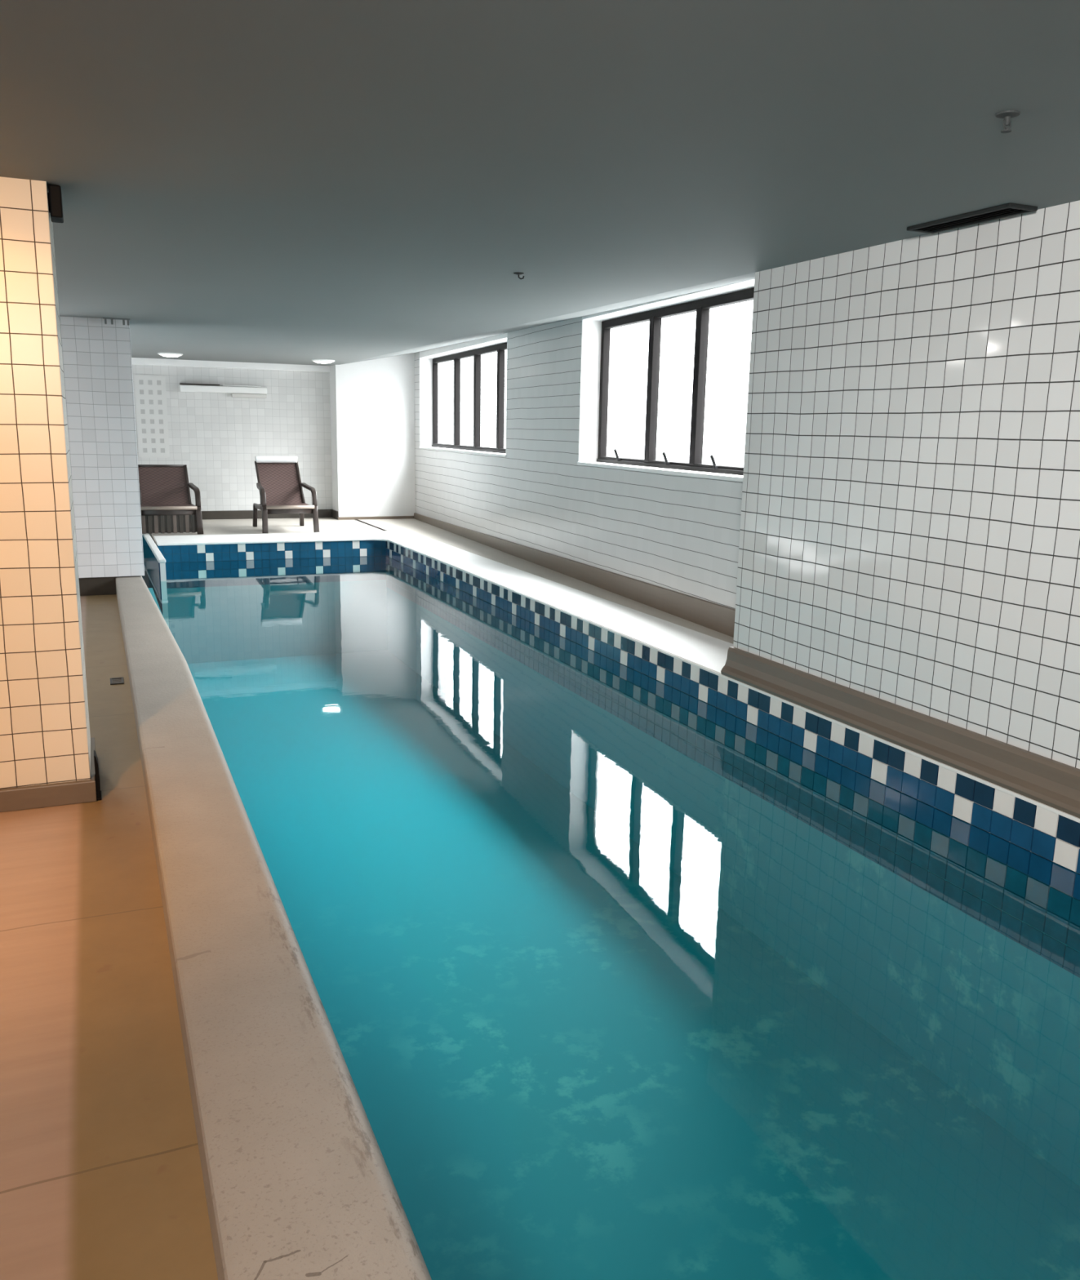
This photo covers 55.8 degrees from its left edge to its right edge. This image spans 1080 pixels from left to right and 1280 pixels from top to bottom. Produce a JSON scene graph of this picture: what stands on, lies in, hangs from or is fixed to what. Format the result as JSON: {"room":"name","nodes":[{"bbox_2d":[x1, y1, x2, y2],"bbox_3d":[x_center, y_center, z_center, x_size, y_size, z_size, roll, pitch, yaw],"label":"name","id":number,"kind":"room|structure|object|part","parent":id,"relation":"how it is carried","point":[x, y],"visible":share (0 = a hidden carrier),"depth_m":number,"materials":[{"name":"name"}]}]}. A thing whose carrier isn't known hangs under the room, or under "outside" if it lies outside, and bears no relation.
{"room":"indoor swimming pool","nodes":[
{"label":"indoor swimming pool","id":0,"kind":"room"},
{"bbox_2d":[0,594,217,1279],"bbox_3d":[-2.545,1.073,2.719,2.915,0.300,12.880,-4,13,-23],"label":"floor","id":1,"kind":"structure","parent":0,"point":[101,1178],"depth_m":2.52,"materials":[{"name":"brown tile"}]},
{"bbox_2d":[0,176,90,789],"bbox_3d":[-2.337,-0.531,3.946,0.958,2.350,0.580,-4,13,-23],"label":"column","id":2,"kind":"structure","parent":1,"relation":"on","point":[45,735],"depth_m":3.84,"materials":[{"name":"beige tile"}]},
{"bbox_2d":[0,737,97,812],"bbox_3d":[-2.359,0.577,4.173,0.996,0.088,0.625,-4,13,-23],"label":"baseboard","id":3,"kind":"structure","parent":2,"relation":"attached to","point":[25,797],"depth_m":4.02,"materials":[{"name":"brown tile"}]},
{"bbox_2d":[47,184,63,222],"bbox_3d":[-1.778,-1.598,3.740,0.050,0.110,0.120,-4,13,-23],"label":"wall speaker","id":4,"kind":"object","parent":2,"relation":"attached to","point":[54,194],"visible":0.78,"depth_m":3.69,"materials":[{"name":"black plastic"}]},
{"bbox_2d":[78,577,116,595],"bbox_3d":[-4.014,-0.501,9.047,0.462,0.158,0.385,-4,13,-23],"label":"plinth","id":5,"kind":"object","parent":1,"relation":"on","point":[98,585],"depth_m":8.91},
{"bbox_2d":[59,315,144,577],"bbox_3d":[-3.866,-1.664,8.882,0.652,2.192,0.450,-4,13,-23],"label":"column","id":6,"kind":"structure","parent":5,"relation":"on","point":[97,364],"depth_m":8.70,"materials":[{"name":"grey tile"}]},
{"bbox_2d":[93,750,102,800],"bbox_3d":[-1.790,0.546,4.130,0.018,0.189,0.088,-4,13,-23],"label":"door stop","id":7,"kind":"object","parent":1,"relation":"on","point":[95,758],"visible":1,"depth_m":4.10,"materials":[{"name":"black plastic"}]},
{"bbox_2d":[110,676,124,684],"bbox_3d":[-2.482,0.240,5.987,0.074,0.007,0.150,-4,13,-23],"label":"floor drain","id":8,"kind":"object","parent":1,"relation":"on","point":[113,681],"visible":1,"depth_m":5.98,"materials":[{"name":"grey metal"}]},
{"bbox_2d":[132,364,332,511],"bbox_3d":[-5.806,-2.864,13.949,6.200,2.530,0.250,-4,13,-23],"label":"wall","id":9,"kind":"structure","parent":0,"point":[219,437],"depth_m":14.52,"materials":[{"name":"white tile"}]},
{"bbox_2d":[133,374,169,457],"bbox_3d":[-5.317,-3.061,13.982,0.400,1.108,0.018,-4,13,-23],"label":"lattice","id":10,"kind":"object","parent":9,"relation":"attached to","point":[150,393],"visible":1,"depth_m":13.97,"materials":[{"name":"white paint"}]},
{"bbox_2d":[179,382,267,398],"bbox_3d":[-4.406,-3.476,14.231,1.170,0.166,0.115,-4,13,-23],"label":"wall fixture","id":11,"kind":"object","parent":9,"relation":"attached to","point":[236,392],"visible":1,"depth_m":14.22,"materials":[{"name":"white plastic"}]},
{"bbox_2d":[131,357,329,372],"bbox_3d":[-5.722,-3.751,13.639,5.825,0.105,0.070,-4,13,-23],"label":"crown molding","id":12,"kind":"structure","parent":9,"relation":"attached to","point":[140,361],"depth_m":14.20,"materials":[{"name":"white paint"}]},
{"bbox_2d":[201,509,338,519],"bbox_3d":[-5.686,-1.667,13.910,5.840,0.125,0.420,-4,13,-23],"label":"baseboard","id":13,"kind":"structure","parent":9,"relation":"attached to","point":[229,514],"depth_m":14.73,"materials":[{"name":"brown tile"}]},
{"bbox_2d":[329,352,445,516],"bbox_3d":[-2.288,-3.207,15.191,1.625,2.770,0.670,-4,13,-23],"label":"wall pier","id":14,"kind":"object","parent":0,"point":[372,402],"visible":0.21,"depth_m":14.84,"materials":[{"name":"white paint"}]},
{"bbox_2d":[337,515,413,519],"bbox_3d":[-2.386,-1.804,15.078,1.210,0.045,0.038,-4,13,-23],"label":"baseboard","id":15,"kind":"object","parent":14,"relation":"attached to","point":[382,517],"visible":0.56,"depth_m":15.04,"materials":[{"name":"tile"}]},
{"bbox_2d":[149,517,733,644],"bbox_3d":[-1.515,0.315,6.362,7.350,0.545,18.500,-4,13,-23],"label":"deck","id":16,"kind":"object","parent":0,"point":[211,526],"visible":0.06,"depth_m":12.78,"materials":[{"name":"beige stone"}]},
{"bbox_2d":[137,464,203,533],"bbox_3d":[-4.701,-1.770,12.809,0.783,0.812,1.031,-4,13,-23],"label":"sun lounger","id":17,"kind":"object","parent":16,"relation":"on","point":[166,506],"visible":0.84,"depth_m":12.83,"materials":[{"name":"brown fabric"}]},
{"bbox_3d":[-4.803,-1.969,13.015,0.570,0.478,0.492,-4,13,-23],"label":"backrest","id":18,"kind":"part","parent":17,"relation":"part of","materials":[{"name":"brown fabric"}]},
{"bbox_3d":[-4.801,-1.976,13.010,0.622,0.495,0.511,-4,13,-23],"label":"frame","id":19,"kind":"part","parent":17,"relation":"part of","materials":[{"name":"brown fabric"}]},
{"bbox_3d":[-4.635,-1.654,12.671,0.620,0.040,0.620,-4,13,-23],"label":"seat","id":20,"kind":"part","parent":17,"relation":"part of","materials":[{"name":"brown fabric"}]},
{"bbox_3d":[-4.707,-1.658,12.839,0.706,0.092,0.982,-4,13,-23],"label":"seat frame","id":21,"kind":"part","parent":17,"relation":"part of","materials":[{"name":"plastic"}]},
{"bbox_3d":[-4.535,-1.430,12.474,0.660,0.245,0.030,-4,13,-23],"label":"slatted panel","id":22,"kind":"part","parent":17,"relation":"part of","materials":[{"name":"brown plastic"}]},
{"bbox_3d":[-4.336,-1.810,12.808,0.075,0.288,0.641,-5,13,-26],"label":"arm","id":23,"kind":"part","parent":17,"relation":"part of"},
{"bbox_3d":[-4.199,-1.471,12.574,0.082,0.337,0.097,-4,13,-23],"label":"leg","id":24,"kind":"part","parent":17,"relation":"part of","materials":[{"name":"brown plastic"}]},
{"bbox_2d":[253,456,319,533],"bbox_3d":[-3.326,-1.897,13.228,0.705,0.931,1.045,-4,13,-23],"label":"sun lounger","id":25,"kind":"object","parent":16,"relation":"on","point":[279,484],"visible":1,"depth_m":13.39,"materials":[{"name":"brown fabric"}]},
{"bbox_3d":[-3.787,-1.653,13.568,0.062,0.298,0.118,-4,13,-23],"label":"leg","id":26,"kind":"part","parent":25,"relation":"part of","materials":[{"name":"brown plastic"}]},
{"bbox_3d":[-3.548,-1.837,12.982,0.067,0.288,0.641,-3,12,-20],"label":"arm","id":27,"kind":"part","parent":25,"relation":"part of"},
{"bbox_3d":[-3.433,-1.497,12.739,0.074,0.337,0.097,-4,13,-23],"label":"leg","id":28,"kind":"part","parent":25,"relation":"part of","materials":[{"name":"brown plastic"}]},
{"bbox_3d":[-3.425,-2.062,13.435,0.513,0.527,0.493,-4,13,-23],"label":"backrest","id":29,"kind":"part","parent":25,"relation":"part of","materials":[{"name":"brown fabric"}]},
{"bbox_3d":[-3.423,-2.068,13.429,0.560,0.544,0.512,-4,13,-23],"label":"frame","id":30,"kind":"part","parent":25,"relation":"part of","materials":[{"name":"brown plastic"}]},
{"bbox_3d":[-3.329,-1.725,13.264,0.635,0.092,0.982,-4,13,-23],"label":"seat frame","id":31,"kind":"part","parent":25,"relation":"part of","materials":[{"name":"plastic"}]},
{"bbox_3d":[-3.258,-1.722,13.096,0.558,0.040,0.620,-4,13,-23],"label":"seat","id":32,"kind":"part","parent":25,"relation":"part of","materials":[{"name":"brown fabric"}]},
{"bbox_3d":[-3.225,-1.692,13.807,0.062,0.298,0.118,-4,13,-23],"label":"leg","id":33,"kind":"part","parent":25,"relation":"part of","materials":[{"name":"brown plastic"}]},
{"bbox_3d":[-2.990,-1.875,13.220,0.067,0.288,0.641,-5,13,-26],"label":"arm","id":34,"kind":"part","parent":25,"relation":"part of"},
{"bbox_3d":[-2.854,-1.537,12.985,0.074,0.337,0.097,-4,13,-23],"label":"leg","id":35,"kind":"part","parent":25,"relation":"part of","materials":[{"name":"brown plastic"}]},
{"bbox_2d":[0,0,1079,365],"bbox_3d":[-1.554,-2.377,5.708,7.507,0.620,18.800,-4,13,-23],"label":"ceiling","id":36,"kind":"structure","parent":0,"point":[299,182],"depth_m":3.05,"materials":[{"name":"grey paint"}]},
{"bbox_2d":[102,317,129,325],"bbox_3d":[-3.519,-2.648,8.482,0.210,0.050,0.040,-4,13,-23],"label":"bracket","id":37,"kind":"object","parent":36,"relation":"attached to","point":[104,318],"visible":1,"depth_m":8.46,"materials":[{"name":"grey metal"}]},
{"bbox_3d":[-3.519,-2.668,8.478,0.210,0.008,0.040,-4,13,-23],"label":"rail","id":38,"kind":"part","parent":37,"relation":"part of","materials":[{"name":"grey metal"}]},
{"bbox_2d":[157,352,182,356],"bbox_3d":[-4.607,-3.550,12.720,0.300,0.043,0.300,-4,13,-23],"label":"ceiling lamp","id":39,"kind":"object","parent":36,"relation":"attached to","point":[165,354],"visible":1,"depth_m":12.63,"materials":[{"name":"white paint"}]},
{"bbox_2d":[160,354,180,356],"bbox_3d":[-4.607,-3.548,12.721,0.236,0.039,0.236,-4,13,-23],"label":"diffuser","id":40,"kind":"object","parent":39,"relation":"attached to","point":[165,355],"depth_m":12.65,"materials":[{"name":"white"}]},
{"bbox_2d":[311,359,334,363],"bbox_3d":[-2.856,-3.669,13.454,0.300,0.043,0.300,-4,13,-23],"label":"ceiling lamp","id":41,"kind":"object","parent":36,"relation":"attached to","point":[318,361],"visible":1,"depth_m":13.36,"materials":[{"name":"white paint"}]},
{"bbox_2d":[314,360,332,363],"bbox_3d":[-2.856,-3.667,13.455,0.236,0.039,0.236,-4,13,-23],"label":"diffuser","id":42,"kind":"object","parent":41,"relation":"attached to","point":[318,362],"depth_m":13.38,"materials":[{"name":"white"}]},
{"bbox_2d":[513,271,524,279],"bbox_3d":[-0.116,-1.989,5.579,0.055,0.034,0.055,4,12,13],"label":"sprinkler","id":43,"kind":"object","parent":36,"relation":"attached to","point":[518,273],"visible":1,"depth_m":5.57,"materials":[{"name":"metal"}]},
{"bbox_3d":[-0.116,-2.000,5.576,0.056,0.010,0.056,-4,13,-23],"label":"plate","id":44,"kind":"part","parent":43,"relation":"part of","materials":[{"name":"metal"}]},
{"bbox_2d":[906,203,1037,233],"bbox_3d":[1.657,-1.626,3.943,0.140,0.014,0.520,-4,13,-23],"label":"ceiling vent","id":45,"kind":"object","parent":36,"relation":"in","point":[1007,210],"visible":1,"depth_m":3.91,"materials":[{"name":"black plastic"}]},
{"bbox_2d":[995,110,1020,133],"bbox_3d":[1.224,-1.356,2.675,0.060,0.044,0.060,-4,13,-23],"label":"sprinkler","id":46,"kind":"object","parent":36,"relation":"attached to","point":[1006,115],"visible":1,"depth_m":2.67,"materials":[{"name":"grey metal"}]},
{"bbox_2d":[414,316,742,608],"bbox_3d":[-0.005,-2.101,10.626,0.300,2.603,10.929,-3,12,-20],"label":"wall","id":47,"kind":"structure","parent":0,"point":[677,533],"depth_m":9.51,"materials":[{"name":"grey tile"}]},
{"bbox_2d":[419,333,507,457],"bbox_3d":[-0.912,-3.131,12.912,0.312,1.492,3.960,-3,12,-20],"label":"window recess","id":48,"kind":"object","parent":47,"relation":"in","point":[426,357],"depth_m":14.59,"materials":[{"name":"white paint"}]},
{"bbox_2d":[431,342,506,453],"bbox_3d":[-0.852,-3.036,12.959,0.088,1.239,3.888,-3,12,-20],"label":"window","id":49,"kind":"structure","parent":47,"relation":"in","point":[500,348],"depth_m":12.82,"materials":[{"name":"brown metal"}]},
{"bbox_2d":[413,512,735,637],"bbox_3d":[-0.115,-0.925,10.665,0.045,0.200,10.075,-3,12,-20],"label":"baseboard","id":50,"kind":"structure","parent":47,"relation":"attached to","point":[714,616],"depth_m":8.51,"materials":[{"name":"beige tile"}]},
{"bbox_2d":[577,279,754,481],"bbox_3d":[1.022,-2.011,7.830,0.312,1.434,3.069,-3,12,-20],"label":"window recess","id":51,"kind":"object","parent":47,"relation":"in","point":[591,336],"depth_m":9.11,"materials":[{"name":"white paint"}]},
{"bbox_2d":[596,288,754,475],"bbox_3d":[1.067,-1.944,7.865,0.121,1.239,2.997,-3,12,-20],"label":"window","id":52,"kind":"structure","parent":47,"relation":"in","point":[702,307],"depth_m":8.13,"materials":[{"name":"brown metal"}]},
{"bbox_2d":[141,575,1079,1279],"bbox_3d":[-0.999,0.971,5.895,4.350,1.570,17.400,-4,13,-23],"label":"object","id":53,"kind":"object","parent":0,"point":[597,1004],"visible":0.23,"depth_m":4.86,"materials":[{"name":"teal liquid"}]},
{"bbox_2d":[142,533,168,626],"bbox_3d":[-4.435,-0.403,11.748,0.072,1.455,3.281,-4,13,-24],"label":"divider","id":54,"kind":"object","parent":53,"relation":"on","point":[157,580],"visible":0.48,"depth_m":10.59,"materials":[{"name":"white metal"}]},
{"bbox_2d":[156,540,386,588],"bbox_3d":[-3.134,-0.922,12.117,2.630,0.491,0.206,-4,13,-23],"label":"tile band","id":55,"kind":"object","parent":53,"relation":"attached to","point":[194,578],"visible":0.74,"depth_m":11.99,"materials":[{"name":"blue tile"}]},
{"bbox_2d":[115,576,431,1279],"bbox_3d":[-1.172,0.719,3.565,0.318,0.201,13.050,-4,13,-23],"label":"curb","id":56,"kind":"object","parent":53,"relation":"on","point":[299,1184],"visible":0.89,"depth_m":2.29,"materials":[{"name":"stone"}]},
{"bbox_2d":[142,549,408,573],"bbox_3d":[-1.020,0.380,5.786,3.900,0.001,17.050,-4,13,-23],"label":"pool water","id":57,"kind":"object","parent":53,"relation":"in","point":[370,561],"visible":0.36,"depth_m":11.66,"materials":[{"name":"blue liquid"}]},
{"bbox_2d":[153,530,1079,822],"bbox_3d":[-0.015,0.220,5.637,3.150,0.022,16.050,-4,13,-23],"label":"pool coping","id":58,"kind":"object","parent":53,"relation":"on","point":[708,653],"visible":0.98,"depth_m":8.14,"materials":[{"name":"white stone"}]},
{"bbox_2d":[386,541,1079,977],"bbox_3d":[1.223,0.544,5.793,0.256,0.631,15.225,-4,13,-23],"label":"tile band","id":59,"kind":"object","parent":53,"relation":"attached to","point":[1020,857],"visible":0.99,"depth_m":5.08,"materials":[{"name":"blue tile"}]},
{"bbox_2d":[733,200,1079,768],"bbox_3d":[3.119,-0.247,2.195,0.925,2.450,7.970,-4,13,-23],"label":"wall","id":60,"kind":"structure","parent":0,"point":[909,531],"depth_m":4.35,"materials":[{"name":"white tile"}]},
{"bbox_2d":[720,646,1079,818],"bbox_3d":[2.610,0.867,2.329,0.086,0.160,7.782,-4,13,-23],"label":"baseboard","id":61,"kind":"structure","parent":60,"relation":"attached to","point":[1055,784],"depth_m":4.44,"materials":[{"name":"beige tile"}]}
]}

